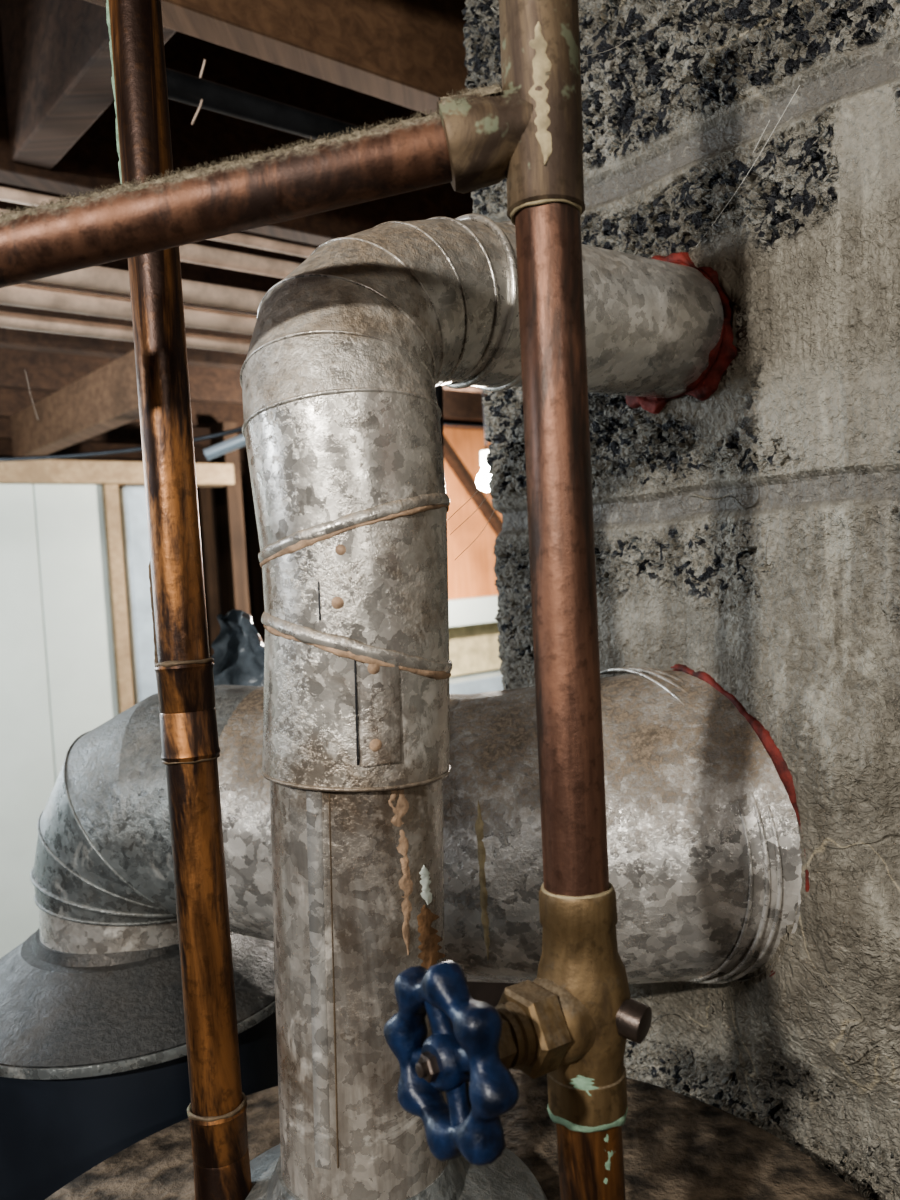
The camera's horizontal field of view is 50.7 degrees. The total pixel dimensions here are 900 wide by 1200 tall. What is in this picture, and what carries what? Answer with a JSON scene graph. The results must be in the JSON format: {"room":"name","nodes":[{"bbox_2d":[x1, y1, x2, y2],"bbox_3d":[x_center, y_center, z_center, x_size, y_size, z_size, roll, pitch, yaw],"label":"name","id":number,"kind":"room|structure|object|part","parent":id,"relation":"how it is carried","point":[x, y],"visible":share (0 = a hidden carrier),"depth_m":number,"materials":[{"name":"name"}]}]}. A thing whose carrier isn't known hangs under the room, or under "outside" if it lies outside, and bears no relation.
{"room":"mechanical room","nodes":[
{"label":"mechanical room","id":0,"kind":"room"},
{"bbox_2d":[118,483,254,625],"bbox_3d":[-2.557,0.526,3.833,6.000,2.480,0.100,-5,3,-40],"label":"wall","id":1,"kind":"structure","parent":0,"point":[245,515],"depth_m":5.02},
{"bbox_2d":[195,421,264,656],"bbox_3d":[-0.764,0.560,3.421,0.332,2.230,1.045,-4,2,-7],"label":"studs","id":2,"kind":"object","parent":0,"point":[228,499],"visible":0.19,"depth_m":2.94,"materials":[{"name":"brown wood"}]},
{"bbox_2d":[0,0,487,482],"bbox_3d":[-0.657,-0.613,1.452,5.980,0.250,5.690,-5,3,-40],"label":"ceiling","id":3,"kind":"structure","parent":0,"point":[356,62],"depth_m":1.24,"materials":[{"name":"brown wood"}]},
{"bbox_2d":[0,0,175,169],"bbox_3d":[-0.394,-0.575,0.699,1.031,0.180,1.140,-3,2,0],"label":"beam","id":4,"kind":"structure","parent":3,"relation":"attached to","point":[57,59],"depth_m":0.97,"materials":[{"name":"brown wood"}]},
{"bbox_2d":[0,186,315,353],"bbox_3d":[-0.348,-0.366,1.033,1.315,0.167,0.153,-5,3,-40],"label":"ceiling slats","id":5,"kind":"object","parent":3,"relation":"hanging from","point":[98,278],"visible":0.22,"depth_m":1.02,"materials":[{"name":"beige wood"}]},
{"bbox_2d":[436,385,443,461],"bbox_3d":[-0.019,-0.053,1.200,0.058,0.550,0.024,-5,3,-38],"label":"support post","id":6,"kind":"object","parent":5,"relation":"attached to","point":[439,390],"visible":0.02,"depth_m":1.19,"materials":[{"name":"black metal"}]},
{"bbox_2d":[191,59,205,124],"bbox_3d":[-0.208,-0.420,0.785,0.008,0.068,0.035,-3,2,0],"label":"hanging wire","id":7,"kind":"object","parent":3,"relation":"hanging from","point":[202,69],"visible":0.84,"depth_m":0.78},
{"bbox_2d":[166,68,369,139],"bbox_3d":[-0.004,-0.438,0.957,0.650,0.022,0.022,-5,3,-40],"label":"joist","id":8,"kind":"object","parent":7,"relation":"hanging from","point":[182,87],"visible":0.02,"depth_m":0.81,"materials":[{"name":"black wood"}]},
{"bbox_2d":[203,434,245,460],"bbox_3d":[-0.326,-0.355,1.900,0.340,0.134,0.024,-3,2,-1],"label":"conduit","id":9,"kind":"object","parent":3,"relation":"attached to","point":[234,443],"visible":0.34,"depth_m":1.89,"materials":[{"name":"metal"}]},
{"bbox_2d":[477,390,490,490],"bbox_3d":[0.088,-0.558,2.541,0.062,0.532,0.062,-3,2,0],"label":"lamp","id":10,"kind":"object","parent":3,"relation":"hanging from","point":[482,476],"visible":0.56,"depth_m":2.53,"materials":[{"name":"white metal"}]},
{"bbox_3d":[0.102,-0.328,2.550,0.062,0.070,0.062,-3,2,0],"label":"bulb","id":11,"kind":"part","parent":10,"relation":"part of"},
{"bbox_2d":[480,449,488,465],"bbox_3d":[0.099,-0.382,2.548,0.036,0.040,0.036,-3,2,0],"label":"socket","id":12,"kind":"object","parent":10,"relation":"attached to","point":[483,453],"depth_m":2.53,"materials":[{"name":"white plastic"}]},
{"bbox_3d":[0.085,-0.610,2.539,0.005,0.427,0.005,-4,2,-22],"label":"cord","id":13,"kind":"part","parent":10,"relation":"part of","materials":[{"name":"black metal"}]},
{"bbox_2d":[467,982,516,1006],"bbox_3d":[0.236,0.977,3.471,0.995,1.276,0.060,-5,3,-40],"label":"wall","id":14,"kind":"structure","parent":0,"point":[490,993],"depth_m":3.34,"materials":[{"name":"grey concrete"}]},
{"bbox_2d":[448,595,498,626],"bbox_3d":[0.214,0.023,3.392,0.995,0.087,0.150,-5,3,-40],"label":"window sill","id":15,"kind":"structure","parent":14,"relation":"attached to","point":[482,609],"depth_m":3.18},
{"bbox_2d":[443,424,502,598],"bbox_3d":[0.172,-0.318,3.406,0.995,0.596,0.020,-5,3,-40],"label":"plywood panel","id":16,"kind":"object","parent":15,"relation":"on","point":[472,574],"visible":0.07,"depth_m":3.30,"materials":[{"name":"orange wood"}]},
{"bbox_2d":[443,424,486,430],"bbox_3d":[0.154,-0.609,3.394,0.995,0.016,0.020,-5,3,-40],"label":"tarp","id":17,"kind":"object","parent":16,"relation":"attached to","point":[444,424],"visible":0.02,"depth_m":3.30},
{"bbox_2d":[443,435,502,535],"bbox_3d":[0.102,-0.352,3.295,0.365,0.426,0.037,-5,3,-40],"label":"diagonal brace","id":18,"kind":"object","parent":16,"relation":"attached to","point":[451,457],"visible":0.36,"depth_m":3.26,"materials":[{"name":"brown wood"}]},
{"bbox_2d":[450,669,502,693],"bbox_3d":[0.240,0.291,3.391,0.995,0.090,0.160,-5,3,-40],"label":"ledge","id":19,"kind":"object","parent":14,"relation":"on","point":[491,680],"visible":0.02,"depth_m":3.19,"materials":[{"name":"paint"}]},
{"bbox_2d":[449,622,500,676],"bbox_3d":[0.200,0.155,3.424,0.995,0.170,0.060,-5,3,-40],"label":"shelf board","id":20,"kind":"object","parent":19,"relation":"on","point":[472,648],"visible":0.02,"depth_m":3.29,"materials":[{"name":"beige wood"}]},
{"bbox_2d":[461,0,899,1199],"bbox_3d":[0.600,0.481,0.128,0.565,2.480,1.861,-4,2,-21],"label":"wall","id":21,"kind":"structure","parent":0,"point":[747,534],"depth_m":0.51,"materials":[{"name":"grey concrete"}]},
{"bbox_2d":[25,35,799,559],"bbox_3d":[-0.109,-0.188,0.739,0.230,0.328,0.820,-5,3,-36],"label":"cobwebs","id":22,"kind":"object","parent":21,"relation":"attached to","point":[632,35],"visible":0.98,"depth_m":0.50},
{"bbox_2d":[721,277,737,346],"bbox_3d":[0.136,-0.157,0.560,0.017,0.097,0.100,-5,3,-40],"label":"mortar collar","id":23,"kind":"object","parent":21,"relation":"attached to","point":[725,285],"visible":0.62,"depth_m":0.53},
{"bbox_2d":[626,252,736,413],"bbox_3d":[0.126,-0.157,0.555,0.015,0.095,0.090,-5,3,-40],"label":"red sealant","id":24,"kind":"object","parent":23,"relation":"attached to","point":[724,352],"visible":0.61,"depth_m":0.53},
{"bbox_2d":[671,664,808,978],"bbox_3d":[0.142,0.133,0.579,0.012,0.195,0.226,-4,2,-20],"label":"red sealant","id":25,"kind":"object","parent":21,"relation":"attached to","point":[781,767],"visible":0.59,"depth_m":0.49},
{"bbox_3d":[-0.389,1.784,1.395,8.710,0.100,8.759,-3,2,0],"label":"floor","id":26,"kind":"structure","parent":0,"visible":0},
{"bbox_2d":[0,484,54,957],"bbox_3d":[-0.988,0.733,2.223,0.161,2.004,0.020,-5,3,-40],"label":"wall panel","id":27,"kind":"object","parent":26,"relation":"on","point":[27,778],"visible":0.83,"depth_m":2.21,"materials":[{"name":"white paint"}]},
{"bbox_2d":[32,484,117,782],"bbox_3d":[-0.863,0.722,2.328,0.161,2.004,0.020,-5,3,-40],"label":"wall panel","id":28,"kind":"object","parent":26,"relation":"on","point":[69,518],"visible":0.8,"depth_m":2.29,"materials":[{"name":"white paint"}]},
{"bbox_2d":[102,484,133,713],"bbox_3d":[-0.787,0.715,2.391,0.035,2.004,0.042,-5,3,-40],"label":"trim","id":29,"kind":"structure","parent":26,"relation":"on","point":[110,493],"depth_m":2.35,"materials":[{"name":"brown wood"}]},
{"bbox_2d":[118,486,157,704],"bbox_3d":[-0.746,0.711,2.453,0.078,2.002,0.060,-5,3,-40],"label":"wall panel","id":30,"kind":"object","parent":26,"relation":"on","point":[132,499],"visible":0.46,"depth_m":2.39,"materials":[{"name":"white paint"}]},
{"bbox_2d":[0,929,277,1199],"bbox_3d":[-0.179,0.982,0.694,0.242,1.522,0.242,-3,2,0],"label":"boiler","id":31,"kind":"object","parent":26,"relation":"on","point":[94,1062],"visible":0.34,"depth_m":0.57,"materials":[{"name":"blue metal"}]},
{"bbox_2d":[0,929,275,1079],"bbox_3d":[-0.223,0.248,0.666,0.242,0.050,0.242,-3,2,0],"label":"hood","id":32,"kind":"object","parent":31,"relation":"attached to","point":[117,1015],"depth_m":0.58,"materials":[{"name":"grey metal"}]},
{"bbox_2d":[30,667,801,983],"bbox_3d":[-0.013,0.144,0.619,0.563,0.192,0.184,-3,2,16],"label":"duct","id":33,"kind":"object","parent":31,"relation":"on","point":[705,861],"visible":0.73,"depth_m":0.52,"materials":[{"name":"grey metal"}]},
{"bbox_2d":[45,1068,867,1199],"bbox_3d":[0.029,0.990,0.403,0.451,1.502,0.451,-3,2,0],"label":"water heater","id":34,"kind":"object","parent":26,"relation":"on","point":[677,1146],"visible":0.4,"depth_m":0.49,"materials":[{"name":"metal"}]},
{"bbox_2d":[106,0,251,1199],"bbox_3d":[-0.120,0.000,0.420,0.026,0.612,0.047,-4,2,-22],"label":"pipe","id":35,"kind":"object","parent":34,"relation":"attached to","point":[216,1112],"visible":0.99,"depth_m":0.41,"materials":[{"name":"brown metal"}]},
{"bbox_2d":[0,0,625,1199],"bbox_3d":[-0.076,-0.023,0.325,0.266,0.558,0.044,-3,2,0],"label":"pipe","id":36,"kind":"object","parent":34,"relation":"attached to","point":[528,133],"visible":1,"depth_m":0.32,"materials":[{"name":"brown metal"}]},
{"bbox_2d":[384,883,651,1165],"bbox_3d":[0.027,0.139,0.305,0.083,0.079,0.060,-4,2,-25],"label":"valve","id":37,"kind":"object","parent":36,"relation":"attached to","point":[572,1024],"visible":0.98,"depth_m":0.30,"materials":[{"name":"gold metal"}]},
{"bbox_2d":[245,1144,546,1199],"bbox_3d":[-0.036,0.260,0.413,0.160,0.038,0.160,-3,2,0],"label":"hood","id":38,"kind":"object","parent":34,"relation":"attached to","point":[508,1177],"depth_m":0.42,"materials":[{"name":"grey metal"}]},
{"bbox_2d":[240,213,732,1199],"bbox_3d":[0.045,0.026,0.487,0.324,0.431,0.097,-5,3,-42],"label":"flue pipe","id":39,"kind":"object","parent":34,"relation":"on","point":[348,355],"visible":0.98,"depth_m":0.37,"materials":[{"name":"grey metal"}]},
{"bbox_3d":[-0.027,0.043,0.364,0.019,0.039,0.003,-4,2,-20],"label":"lap plate","id":40,"kind":"part","parent":39,"relation":"part of","materials":[{"name":"grey metal"}]},
{"bbox_3d":[-1.361,0.767,1.909,0.134,2.004,0.117,-3,2,0],"label":"board","id":41,"kind":"object","parent":26,"relation":"on","visible":0},
{"bbox_2d":[0,459,234,486],"bbox_3d":[-1.415,-0.261,1.875,2.137,0.055,0.080,-5,3,-40],"label":"rail","id":42,"kind":"object","parent":41,"relation":"on","point":[50,471],"visible":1,"depth_m":2.29,"materials":[{"name":"beige wood"}]},
{"bbox_2d":[10,350,139,456],"bbox_3d":[-0.746,-0.380,1.917,0.050,0.100,0.780,-5,3,-40],"label":"wooden beam","id":43,"kind":"structure","parent":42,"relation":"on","point":[105,399],"depth_m":1.86,"materials":[{"name":"brown wood"}]},
{"bbox_2d":[0,427,241,461],"bbox_3d":[-0.555,-0.291,1.660,0.723,0.061,0.050,-3,2,9],"label":"cable","id":44,"kind":"object","parent":42,"relation":"attached to","point":[239,429],"visible":0.52,"depth_m":1.69,"materials":[{"name":"black plastic"}]},
{"bbox_3d":[1.862,0.284,3.304,4.190,2.480,4.967,-3,2,0],"label":"wall","id":45,"kind":"structure","parent":0,"visible":0},
{"bbox_2d":[211,609,264,685],"bbox_3d":[-0.180,0.054,0.862,0.096,0.092,0.047,-3,2,0],"label":"plastic bag","id":46,"kind":"object","parent":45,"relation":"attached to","point":[238,656],"visible":0.62,"depth_m":0.87,"materials":[{"name":"black plastic"}]}
]}

